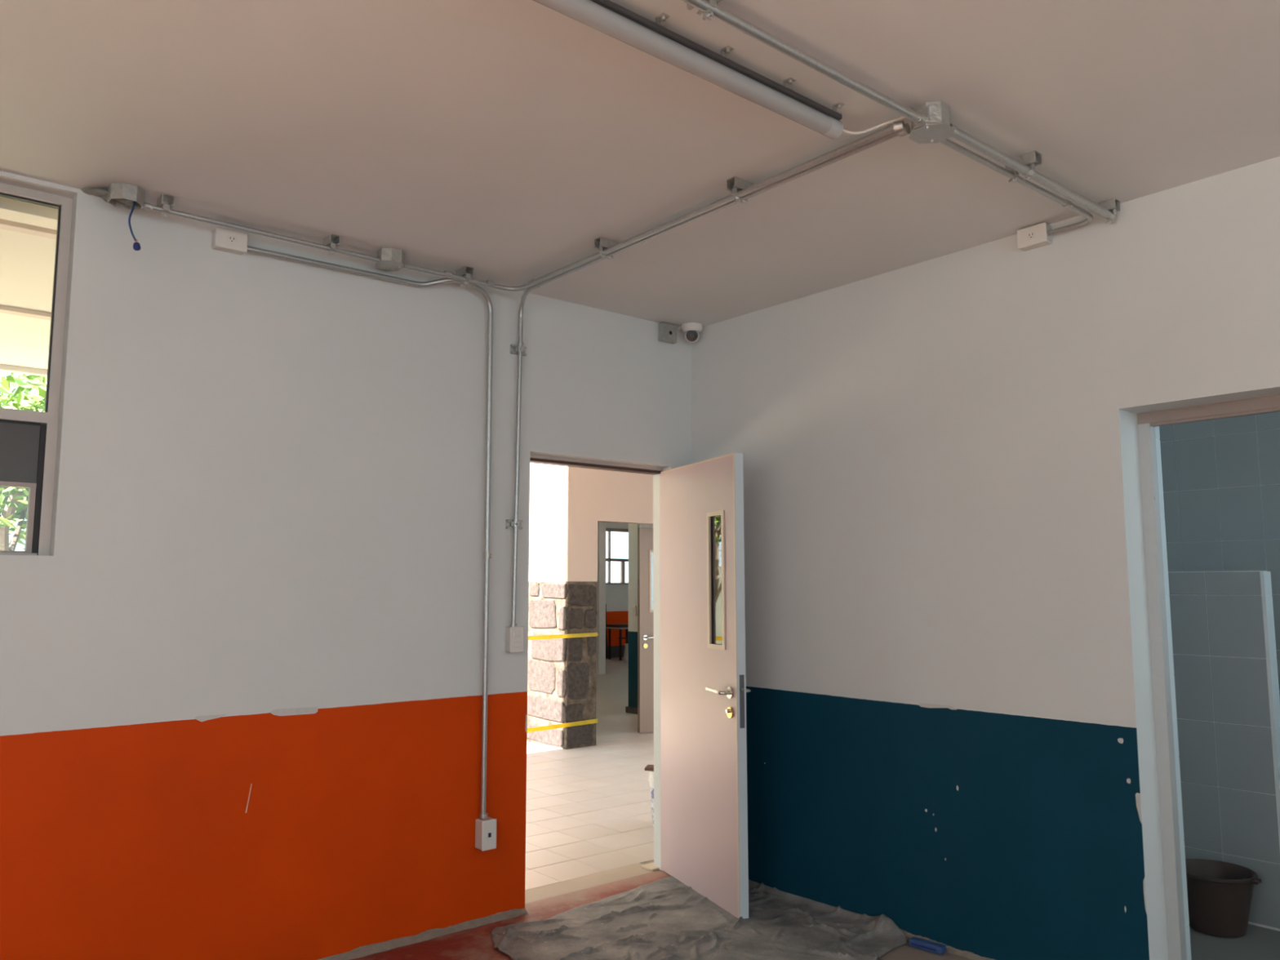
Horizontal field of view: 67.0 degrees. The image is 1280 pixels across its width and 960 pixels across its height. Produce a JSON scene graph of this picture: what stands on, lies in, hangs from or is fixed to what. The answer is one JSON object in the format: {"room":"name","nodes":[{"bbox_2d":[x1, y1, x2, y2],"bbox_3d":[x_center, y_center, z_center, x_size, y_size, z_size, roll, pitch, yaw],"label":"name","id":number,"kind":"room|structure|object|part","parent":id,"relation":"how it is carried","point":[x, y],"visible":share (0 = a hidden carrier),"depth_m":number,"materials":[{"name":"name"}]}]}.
{"room":"empty classroom","nodes":[
{"label":"empty classroom","id":0,"kind":"room"},
{"bbox_2d":[0,228,56,377],"bbox_3d":[-3.361,-0.940,4.610,17.500,0.155,3.290,5,-8,-40],"label":"ceiling","id":1,"kind":"structure","parent":0,"point":[27,261],"depth_m":4.71,"materials":[{"name":"paint"}]},
{"bbox_2d":[0,305,51,319],"bbox_3d":[-3.808,-0.913,4.360,4.500,0.021,0.070,5,-8,-40],"label":"trim","id":2,"kind":"structure","parent":1,"relation":"attached to","point":[4,309],"depth_m":4.91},
{"bbox_2d":[0,218,57,239],"bbox_3d":[-3.106,-1.045,3.142,4.000,0.029,0.060,5,-8,-40],"label":"trim","id":3,"kind":"structure","parent":1,"relation":"attached to","point":[4,224],"depth_m":3.74,"materials":[{"name":"paint"}]},
{"bbox_2d":[0,170,692,959],"bbox_3d":[-2.215,0.376,3.171,6.700,2.850,0.151,5,-8,-40],"label":"wall","id":4,"kind":"structure","parent":0,"point":[241,670],"depth_m":3.75,"materials":[{"name":"white paint"}]},
{"bbox_2d":[0,196,57,230],"bbox_3d":[-3.057,-1.061,2.929,3.800,0.044,0.120,5,-8,-40],"label":"trim","id":5,"kind":"structure","parent":4,"relation":"attached to","point":[11,210],"depth_m":3.56,"materials":[{"name":"grey paint"}]},
{"bbox_2d":[0,182,72,555],"bbox_3d":[-3.060,-0.464,2.582,2.634,1.279,0.053,5,-8,-40],"label":"window","id":6,"kind":"structure","parent":4,"relation":"in","point":[28,438],"depth_m":3.35,"materials":[{"name":"grey metal"}]},
{"bbox_3d":[-3.043,0.045,2.545,2.484,0.240,0.034,5,-8,-40],"label":"sash frame","id":7,"kind":"part","parent":6,"relation":"part of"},
{"bbox_3d":[-3.042,-0.175,2.568,2.484,0.202,0.022,5,-8,-40],"label":"dark panel","id":8,"kind":"part","parent":6,"relation":"part of","materials":[{"name":"black glass"}]},
{"bbox_3d":[-3.039,-0.691,2.631,2.497,0.746,0.005,5,-8,-40],"label":"pane","id":9,"kind":"part","parent":6,"relation":"part of","materials":[{"name":"clear glass"}]},
{"bbox_2d":[211,226,248,255],"bbox_3d":[-1.577,-0.917,3.719,0.118,0.076,0.057,5,-8,-40],"label":"electrical outlet","id":10,"kind":"object","parent":4,"relation":"attached to","point":[226,240],"visible":1,"depth_m":3.70,"materials":[{"name":"white plastic"}]},
{"bbox_2d":[226,235,236,243],"bbox_3d":[-1.559,-0.919,3.698,0.034,0.026,0.002,5,-8,-40],"label":"socket","id":11,"kind":"object","parent":10,"relation":"attached to","point":[230,238],"depth_m":3.70,"materials":[{"name":"white plastic"}]},
{"bbox_2d":[247,245,493,818],"bbox_3d":[-1.082,0.256,3.967,1.135,2.358,0.089,5,-8,-40],"label":"conduit","id":12,"kind":"object","parent":4,"relation":"attached to","point":[487,554],"visible":0.88,"depth_m":4.27,"materials":[{"name":"metal"}]},
{"bbox_2d":[317,907,528,959],"bbox_3d":[-1.709,1.810,3.311,3.155,0.026,0.045,5,-8,-40],"label":"baseboard","id":13,"kind":"structure","parent":4,"relation":"attached to","point":[399,942],"depth_m":3.99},
{"bbox_2d":[475,817,496,851],"bbox_3d":[-0.670,1.536,4.205,0.072,0.125,0.067,5,-8,-40],"label":"socket","id":14,"kind":"object","parent":4,"relation":"attached to","point":[485,828],"visible":0.99,"depth_m":4.18,"materials":[{"name":"white plastic"}]},
{"bbox_3d":[-0.652,1.534,4.183,0.072,0.125,0.006,5,-8,-40],"label":"plate","id":15,"kind":"part","parent":14,"relation":"part of","materials":[{"name":"white plastic"}]},
{"bbox_2d":[506,519,522,528],"bbox_3d":[-0.569,0.202,4.451,0.082,0.042,0.049,5,-8,-40],"label":"clamp","id":16,"kind":"object","parent":4,"relation":"attached to","point":[510,523],"visible":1,"depth_m":4.45,"materials":[{"name":"metal"}]},
{"bbox_2d":[505,626,524,653],"bbox_3d":[-0.569,0.723,4.392,0.072,0.116,0.050,5,-8,-40],"label":"light switch","id":17,"kind":"object","parent":4,"relation":"attached to","point":[513,635],"visible":1,"depth_m":4.37,"materials":[{"name":"white plastic"}]},
{"bbox_2d":[510,344,526,355],"bbox_3d":[-0.562,-0.613,4.548,0.082,0.042,0.049,5,-8,-40],"label":"clamp","id":18,"kind":"object","parent":4,"relation":"attached to","point":[514,348],"visible":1,"depth_m":4.54,"materials":[{"name":"metal"}]},
{"bbox_2d":[524,862,659,903],"bbox_3d":[-0.292,2.034,4.757,0.895,0.100,0.170,5,-8,-40],"label":"threshold","id":19,"kind":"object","parent":4,"relation":"attached to","point":[539,893],"depth_m":4.77,"materials":[{"name":"beige stone"}]},
{"bbox_2d":[529,453,751,918],"bbox_3d":[0.027,0.910,4.538,0.946,2.086,0.866,5,-8,-40],"label":"door","id":20,"kind":"structure","parent":4,"relation":"in","point":[704,801],"depth_m":4.64,"materials":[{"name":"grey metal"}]},
{"bbox_3d":[-0.245,0.941,4.820,0.895,2.086,0.080,5,-8,-40],"label":"frame","id":21,"kind":"part","parent":20,"relation":"part of","materials":[{"name":"grey metal"}]},
{"bbox_3d":[0.372,0.470,4.559,0.005,0.631,0.156,3,-7,-23],"label":"pane","id":22,"kind":"part","parent":20,"relation":"part of","materials":[{"name":"clear glass"}]},
{"bbox_3d":[0.347,0.963,4.418,0.058,0.025,0.153,5,-8,-40],"label":"lever","id":23,"kind":"part","parent":20,"relation":"part of","materials":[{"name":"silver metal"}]},
{"bbox_3d":[0.407,0.963,4.381,0.009,0.052,0.052,3,-7,-23],"label":"handle","id":24,"kind":"part","parent":20,"relation":"part of","materials":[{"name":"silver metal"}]},
{"bbox_3d":[0.457,0.992,4.335,0.024,0.234,0.003,3,-7,-23],"label":"lock plate","id":25,"kind":"part","parent":20,"relation":"part of","materials":[{"name":"metal"}]},
{"bbox_3d":[0.459,0.969,4.470,0.061,0.025,0.142,3,-7,-23],"label":"lever","id":26,"kind":"part","parent":20,"relation":"part of","materials":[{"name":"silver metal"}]},
{"bbox_2d":[657,322,681,343],"bbox_3d":[0.162,-0.784,5.177,0.129,0.098,0.051,5,-8,-40],"label":"junction box","id":27,"kind":"object","parent":4,"relation":"attached to","point":[667,332],"visible":1,"depth_m":5.16,"materials":[{"name":"metal"}]},
{"bbox_2d":[511,132,898,626],"bbox_3d":[0.110,-0.192,3.643,0.104,1.543,2.190,5,-8,-40],"label":"conduit","id":28,"kind":"object","parent":4,"relation":"attached to","point":[520,343],"visible":0.9,"depth_m":4.20,"materials":[{"name":"metal"}]},
{"bbox_2d":[524,731,653,890],"bbox_3d":[-3.619,2.018,4.595,17.500,0.101,4.200,5,-8,-40],"label":"floor","id":29,"kind":"structure","parent":0,"point":[588,809],"depth_m":6.39,"materials":[{"name":"tile"}]},
{"bbox_2d":[526,581,597,749],"bbox_3d":[-0.908,1.733,9.303,0.369,1.500,1.170,5,-8,-40],"label":"pillar","id":30,"kind":"structure","parent":29,"relation":"on","point":[562,673],"depth_m":8.91,"materials":[{"name":"stone"}]},
{"bbox_2d":[527,719,597,732],"bbox_3d":[-3.047,1.994,6.685,6.946,0.080,0.003,5,-8,-40],"label":"caution tape","id":31,"kind":"object","parent":30,"relation":"attached to","point":[592,721],"visible":0.16,"depth_m":8.65,"materials":[{"name":"yellow plastic"}]},
{"bbox_2d":[528,632,598,639],"bbox_3d":[-3.048,1.175,6.775,6.946,0.097,0.003,5,-8,-40],"label":"caution tape","id":32,"kind":"object","parent":30,"relation":"attached to","point":[588,634],"visible":0.17,"depth_m":8.74,"materials":[{"name":"yellow plastic"}]},
{"bbox_2d":[640,862,659,871],"bbox_3d":[0.089,2.009,5.043,0.150,0.010,0.090,6,-9,-43],"label":"tile offcut","id":33,"kind":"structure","parent":29,"relation":"on","point":[650,866],"depth_m":5.00,"materials":[{"name":"beige tile"}]},
{"bbox_2d":[648,770,653,826],"bbox_3d":[0.199,1.943,5.919,0.294,0.335,0.294,5,-8,-40],"label":"bucket","id":34,"kind":"object","parent":29,"relation":"on","point":[651,772],"visible":0.18,"depth_m":5.87,"materials":[{"name":"white plastic"}]},
{"bbox_2d":[644,764,653,770],"bbox_3d":[0.194,1.749,5.923,0.320,0.050,0.110,-1,-6,10],"label":"float","id":35,"kind":"object","parent":34,"relation":"on","point":[649,767],"visible":0.21,"depth_m":5.89,"materials":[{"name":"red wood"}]},
{"bbox_2d":[528,462,653,645],"bbox_3d":[1.311,1.783,15.905,15.288,2.850,14.960,0,-6,-5],"label":"wall","id":36,"kind":"structure","parent":0,"point":[567,504],"depth_m":9.17,"materials":[{"name":"beige paint"}]},
{"bbox_2d":[607,644,625,657],"bbox_3d":[-1.462,3.469,19.254,12.044,0.240,0.020,5,-8,-40],"label":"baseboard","id":37,"kind":"structure","parent":36,"relation":"attached to","point":[615,650],"depth_m":20.05,"materials":[{"name":"black"}]},
{"bbox_2d":[605,528,628,584],"bbox_3d":[-0.419,1.616,20.434,2.200,1.180,0.060,5,-8,-40],"label":"window","id":38,"kind":"structure","parent":36,"relation":"in","point":[608,559],"depth_m":20.29,"materials":[{"name":"white metal"}]},
{"bbox_2d":[625,706,637,714],"bbox_3d":[1.551,2.809,12.540,4.310,0.068,0.225,5,-8,-40],"label":"baseboard","id":39,"kind":"structure","parent":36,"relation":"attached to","point":[628,709],"depth_m":11.16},
{"bbox_2d":[637,527,653,733],"bbox_3d":[0.397,1.524,9.949,0.906,2.044,0.104,3,-7,-29],"label":"door","id":40,"kind":"structure","parent":36,"relation":"in","point":[645,535],"depth_m":9.77,"materials":[{"name":"brown paint"}]},
{"bbox_2d":[595,657,637,742],"bbox_3d":[1.363,3.287,16.084,11.999,0.099,8.810,5,-8,-40],"label":"floor","id":41,"kind":"structure","parent":0,"point":[612,687],"depth_m":12.41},
{"bbox_2d":[596,521,605,674],"bbox_3d":[-0.676,1.837,16.381,0.145,2.850,0.140,5,-8,-40],"label":"door frame","id":42,"kind":"structure","parent":41,"relation":"on","point":[601,583],"depth_m":16.30,"materials":[{"name":"paint"}]},
{"bbox_2d":[605,604,608,658],"bbox_3d":[-0.690,3.078,19.687,0.042,1.112,0.101,6,-9,-44],"label":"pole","id":43,"kind":"object","parent":41,"relation":"on","point":[606,651],"visible":0.62,"depth_m":19.64,"materials":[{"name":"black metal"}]},
{"bbox_2d":[605,623,628,660],"bbox_3d":[-0.329,3.269,19.550,0.560,0.700,0.460,5,-8,-40],"label":"desk","id":44,"kind":"object","parent":41,"relation":"on","point":[615,626],"visible":0.65,"depth_m":19.38,"materials":[{"name":"black metal"}]},
{"bbox_3d":[-0.614,3.311,19.542,0.036,0.615,0.036,5,-8,-40],"label":"leg","id":45,"kind":"part","parent":44,"relation":"part of","materials":[{"name":"black metal"}]},
{"bbox_2d":[605,623,628,627],"bbox_3d":[-0.330,2.948,19.586,0.560,0.055,0.460,5,-8,-40],"label":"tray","id":46,"kind":"object","parent":44,"relation":"on","point":[615,625],"depth_m":19.37,"materials":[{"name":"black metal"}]},
{"bbox_3d":[-0.388,3.281,19.276,0.036,0.615,0.036,5,-8,-40],"label":"leg","id":47,"kind":"part","parent":44,"relation":"part of","materials":[{"name":"black metal"}]},
{"bbox_3d":[-0.269,3.343,19.830,0.036,0.615,0.036,5,-8,-40],"label":"leg","id":48,"kind":"part","parent":44,"relation":"part of","materials":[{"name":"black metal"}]},
{"bbox_2d":[623,643,628,661],"bbox_3d":[-0.197,3.411,19.156,0.300,0.330,0.274,5,-8,-40],"label":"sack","id":49,"kind":"object","parent":41,"relation":"on","point":[626,649],"visible":0.3,"depth_m":19.06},
{"bbox_2d":[0,0,1279,326],"bbox_3d":[1.092,-1.318,1.392,9.250,0.120,7.400,5,-8,-40],"label":"ceiling","id":50,"kind":"structure","parent":0,"point":[500,140],"depth_m":2.96,"materials":[{"name":"paint"}]},
{"bbox_2d":[80,182,144,210],"bbox_3d":[-1.861,-1.002,3.416,0.180,0.056,0.167,5,-8,-40],"label":"junction box","id":51,"kind":"object","parent":50,"relation":"attached to","point":[119,195],"visible":0.99,"depth_m":3.40,"materials":[{"name":"metal"}]},
{"bbox_2d":[128,201,140,250],"bbox_3d":[-1.787,-0.914,3.426,0.044,0.206,0.025,5,-8,-40],"label":"wire","id":52,"kind":"object","parent":51,"relation":"hanging from","point":[136,246],"visible":0.97,"depth_m":3.42,"materials":[{"name":"blue metal"}]},
{"bbox_2d":[140,202,380,262],"bbox_3d":[-1.428,-0.948,3.731,0.905,0.026,0.031,5,-8,-40],"label":"conduit","id":53,"kind":"object","parent":50,"relation":"attached to","point":[147,206],"visible":1,"depth_m":3.70,"materials":[{"name":"metal"}]},
{"bbox_2d":[156,193,174,217],"bbox_3d":[-1.715,-0.987,3.497,0.041,0.069,0.070,5,-8,-40],"label":"clamp","id":54,"kind":"object","parent":53,"relation":"attached to","point":[170,199],"visible":0.98,"depth_m":3.49,"materials":[{"name":"metal"}]},
{"bbox_2d":[323,233,340,254],"bbox_3d":[-1.240,-0.943,3.893,0.041,0.069,0.070,5,-8,-40],"label":"clamp","id":55,"kind":"object","parent":53,"relation":"attached to","point":[335,238],"visible":0.97,"depth_m":3.88,"materials":[{"name":"metal"}]},
{"bbox_2d":[375,247,404,271],"bbox_3d":[-1.049,-0.925,4.066,0.116,0.066,0.113,1,-6,-7],"label":"junction box","id":56,"kind":"object","parent":50,"relation":"attached to","point":[392,259],"visible":0.99,"depth_m":4.03,"materials":[{"name":"metal"}]},
{"bbox_3d":[-1.051,-0.900,4.063,0.113,0.015,0.113,-5,-8,37],"label":"lid","id":57,"kind":"part","parent":56,"relation":"part of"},
{"bbox_2d":[594,236,619,259],"bbox_3d":[-0.135,-0.939,3.940,0.100,0.069,0.041,5,-8,-40],"label":"clamp","id":58,"kind":"object","parent":50,"relation":"attached to","point":[600,243],"visible":0.73,"depth_m":3.92,"materials":[{"name":"metal"}]},
{"bbox_2d":[402,124,893,291],"bbox_3d":[-0.116,-0.976,3.475,0.564,0.030,2.091,5,-8,-40],"label":"conduit","id":59,"kind":"object","parent":50,"relation":"attached to","point":[886,131],"visible":1,"depth_m":3.56,"materials":[{"name":"metal"}]},
{"bbox_2d":[455,266,473,286],"bbox_3d":[-0.778,-0.898,4.288,0.041,0.073,0.085,5,-8,-40],"label":"clamp","id":60,"kind":"object","parent":59,"relation":"attached to","point":[468,272],"visible":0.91,"depth_m":4.27,"materials":[{"name":"metal"}]},
{"bbox_2d":[533,0,844,139],"bbox_3d":[0.081,-1.095,2.431,1.302,0.091,0.063,5,-8,-40],"label":"lamp","id":61,"kind":"object","parent":50,"relation":"attached to","point":[607,17],"visible":1,"depth_m":2.47,"materials":[{"name":"white plastic"}]},
{"bbox_2d":[591,0,842,119],"bbox_3d":[0.090,-1.102,2.440,1.266,0.014,0.052,5,-8,-40],"label":"tray","id":62,"kind":"object","parent":61,"relation":"on","point":[658,29],"depth_m":2.49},
{"bbox_2d":[842,115,906,134],"bbox_3d":[0.685,-1.046,2.845,0.224,0.051,0.023,-1,-6,6],"label":"cable","id":63,"kind":"object","parent":61,"relation":"attached to","point":[903,117],"visible":0.9,"depth_m":2.84,"materials":[{"name":"white plastic"}]},
{"bbox_2d":[681,322,702,342],"bbox_3d":[0.280,-0.786,5.204,0.115,0.096,0.115,5,-8,-40],"label":"security camera","id":64,"kind":"object","parent":50,"relation":"attached to","point":[691,331],"visible":1,"depth_m":5.17,"materials":[{"name":"white plastic"}]},
{"bbox_2d":[687,0,722,20],"bbox_3d":[0.160,-1.121,2.275,0.041,0.075,0.100,5,-8,-40],"label":"clamp","id":65,"kind":"object","parent":50,"relation":"attached to","point":[707,15],"visible":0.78,"depth_m":2.27,"materials":[{"name":"metal"}]},
{"bbox_2d":[726,176,755,203],"bbox_3d":[0.351,-1.003,3.366,0.100,0.069,0.041,5,-8,-40],"label":"clamp","id":66,"kind":"object","parent":50,"relation":"attached to","point":[734,184],"visible":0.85,"depth_m":3.35,"materials":[{"name":"metal"}]},
{"bbox_2d":[681,0,920,122],"bbox_3d":[-0.211,-1.141,1.959,2.705,0.025,0.025,5,-8,-40],"label":"conduit","id":67,"kind":"object","parent":50,"relation":"attached to","point":[719,13],"visible":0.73,"depth_m":2.47,"materials":[{"name":"metal"}]},
{"bbox_2d":[893,101,958,143],"bbox_3d":[0.846,-1.056,2.862,0.170,0.074,0.135,5,-8,-40],"label":"junction box","id":68,"kind":"object","parent":50,"relation":"attached to","point":[934,126],"visible":0.97,"depth_m":2.83,"materials":[{"name":"metal"}]},
{"bbox_3d":[0.863,-1.025,2.864,0.122,0.003,0.122,5,-8,-40],"label":"lid","id":69,"kind":"part","parent":68,"relation":"part of","materials":[{"name":"metal"}]},
{"bbox_2d":[939,138,1093,235],"bbox_3d":[1.296,-0.999,3.266,0.185,0.028,1.095,-5,-8,40],"label":"conduit","id":70,"kind":"object","parent":50,"relation":"attached to","point":[1067,204],"visible":0.98,"depth_m":3.27,"materials":[{"name":"metal"}]},
{"bbox_2d":[1004,151,1042,182],"bbox_3d":[1.259,-1.020,3.176,0.041,0.078,0.106,5,-8,-40],"label":"clamp","id":71,"kind":"object","parent":50,"relation":"attached to","point":[1033,159],"visible":0.77,"depth_m":3.15,"materials":[{"name":"metal"}]},
{"bbox_2d":[950,124,1115,219],"bbox_3d":[1.321,-1.004,3.209,1.070,0.029,0.029,5,-8,-40],"label":"conduit","id":72,"kind":"object","parent":50,"relation":"attached to","point":[962,136],"visible":0.84,"depth_m":3.15,"materials":[{"name":"metal"}]},
{"bbox_2d":[1097,198,1119,223],"bbox_3d":[1.719,-0.980,3.543,0.041,0.078,0.060,5,-8,-40],"label":"clamp","id":73,"kind":"object","parent":50,"relation":"attached to","point":[1113,205],"visible":0.83,"depth_m":3.53,"materials":[{"name":"metal"}]},
{"bbox_2d":[628,523,653,707],"bbox_3d":[1.559,1.428,12.701,4.285,2.850,0.175,5,-8,-40],"label":"wall","id":74,"kind":"structure","parent":0,"point":[633,528],"depth_m":11.31,"materials":[{"name":"white paint"}]},
{"bbox_2d":[631,605,636,616],"bbox_3d":[-0.068,1.522,11.266,0.030,0.120,0.070,5,-8,-40],"label":"light switch","id":75,"kind":"object","parent":74,"relation":"attached to","point":[633,607],"visible":1,"depth_m":11.25,"materials":[{"name":"white plastic"}]},
{"bbox_2d":[349,870,1279,959],"bbox_3d":[1.119,1.634,1.152,9.100,0.100,7.200,5,-8,-40],"label":"floor","id":76,"kind":"structure","parent":0,"point":[476,943],"depth_m":3.95,"materials":[{"name":"red concrete"}]},
{"bbox_2d":[491,875,906,959],"bbox_3d":[0.290,1.856,3.946,1.447,0.067,1.508,6,-9,-44],"label":"plastic sheet","id":77,"kind":"object","parent":76,"relation":"on","point":[665,918],"visible":0.89,"depth_m":4.06,"materials":[{"name":"plastic"}]},
{"bbox_2d":[906,936,946,955],"bbox_3d":[1.147,1.868,3.887,0.160,0.030,0.046,-6,-9,44],"label":"handle","id":78,"kind":"object","parent":76,"relation":"on","point":[916,942],"visible":1,"depth_m":3.87,"materials":[{"name":"blue plastic"}]},
{"bbox_2d":[1185,858,1261,937],"bbox_3d":[2.454,1.787,4.127,0.319,0.248,0.319,-2,-7,18],"label":"bucket","id":79,"kind":"object","parent":76,"relation":"on","point":[1220,893],"visible":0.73,"depth_m":4.03,"materials":[{"name":"brown plastic"}]},
{"bbox_2d":[691,155,1279,959],"bbox_3d":[2.672,0.292,2.450,0.151,2.850,7.250,5,-8,-40],"label":"wall","id":80,"kind":"structure","parent":0,"point":[951,738],"depth_m":3.88,"materials":[{"name":"white paint"}]},
{"bbox_2d":[902,931,991,959],"bbox_3d":[1.405,1.849,3.654,0.030,0.020,1.000,5,-8,-40],"label":"baseboard","id":81,"kind":"structure","parent":80,"relation":"attached to","point":[972,957],"depth_m":3.83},
{"bbox_2d":[1017,222,1052,251],"bbox_3d":[1.541,-0.948,3.778,0.057,0.076,0.118,5,-8,-40],"label":"electrical outlet","id":82,"kind":"object","parent":80,"relation":"attached to","point":[1036,236],"visible":1,"depth_m":3.76,"materials":[{"name":"white plastic"}]},
{"bbox_2d":[1026,231,1035,239],"bbox_3d":[1.520,-0.950,3.761,0.002,0.026,0.034,5,-8,-40],"label":"socket","id":83,"kind":"object","parent":82,"relation":"attached to","point":[1031,235],"depth_m":3.76,"materials":[{"name":"white plastic"}]},
{"bbox_2d":[1137,394,1279,959],"bbox_3d":[2.148,0.756,3.184,0.050,2.090,0.859,5,-8,-40],"label":"door frame","id":84,"kind":"structure","parent":80,"relation":"in","point":[1147,422],"depth_m":3.47,"materials":[{"name":"metal"}]},
{"bbox_3d":[2.146,0.777,3.180,0.045,2.048,0.859,5,-8,-40],"label":"frame","id":85,"kind":"part","parent":84,"relation":"part of","materials":[{"name":"metal"}]},
{"bbox_2d":[1155,411,1279,959],"bbox_3d":[3.129,0.490,3.899,2.430,2.926,3.600,5,-8,-40],"label":"wall","id":86,"kind":"structure","parent":0,"point":[1221,477],"depth_m":5.40,"materials":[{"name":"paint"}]},
{"bbox_2d":[1168,570,1279,931],"bbox_3d":[2.390,1.202,4.610,0.088,1.517,1.146,5,-8,-40],"label":"wall","id":87,"kind":"structure","parent":0,"point":[1227,687],"depth_m":4.29,"materials":[{"name":"tile"}]},
{"bbox_3d":[-11.745,3.804,19.210,90.000,0.180,52.600,5,-8,-40],"label":"ground","id":88,"kind":"structure","parent":0,"visible":0},
{"bbox_3d":[-13.075,2.291,6.624,21.654,0.060,7.300,5,-8,-40],"label":"lawn","id":89,"kind":"structure","parent":88,"relation":"on","visible":0},
{"bbox_2d":[0,372,47,551],"bbox_3d":[-6.690,0.289,10.541,3.950,4.953,4.576,6,-9,-43],"label":"tree","id":90,"kind":"object","parent":89,"relation":"on","point":[11,499],"visible":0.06,"depth_m":10.45,"materials":[{"name":"green plant"}]},
{"bbox_2d":[9,374,42,550],"bbox_3d":[-7.635,0.582,14.383,2.903,5.210,4.103,-1,-6,9],"label":"tree","id":91,"kind":"object","parent":89,"relation":"on","point":[20,379],"visible":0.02,"depth_m":13.05,"materials":[{"name":"green plant"}]}
]}

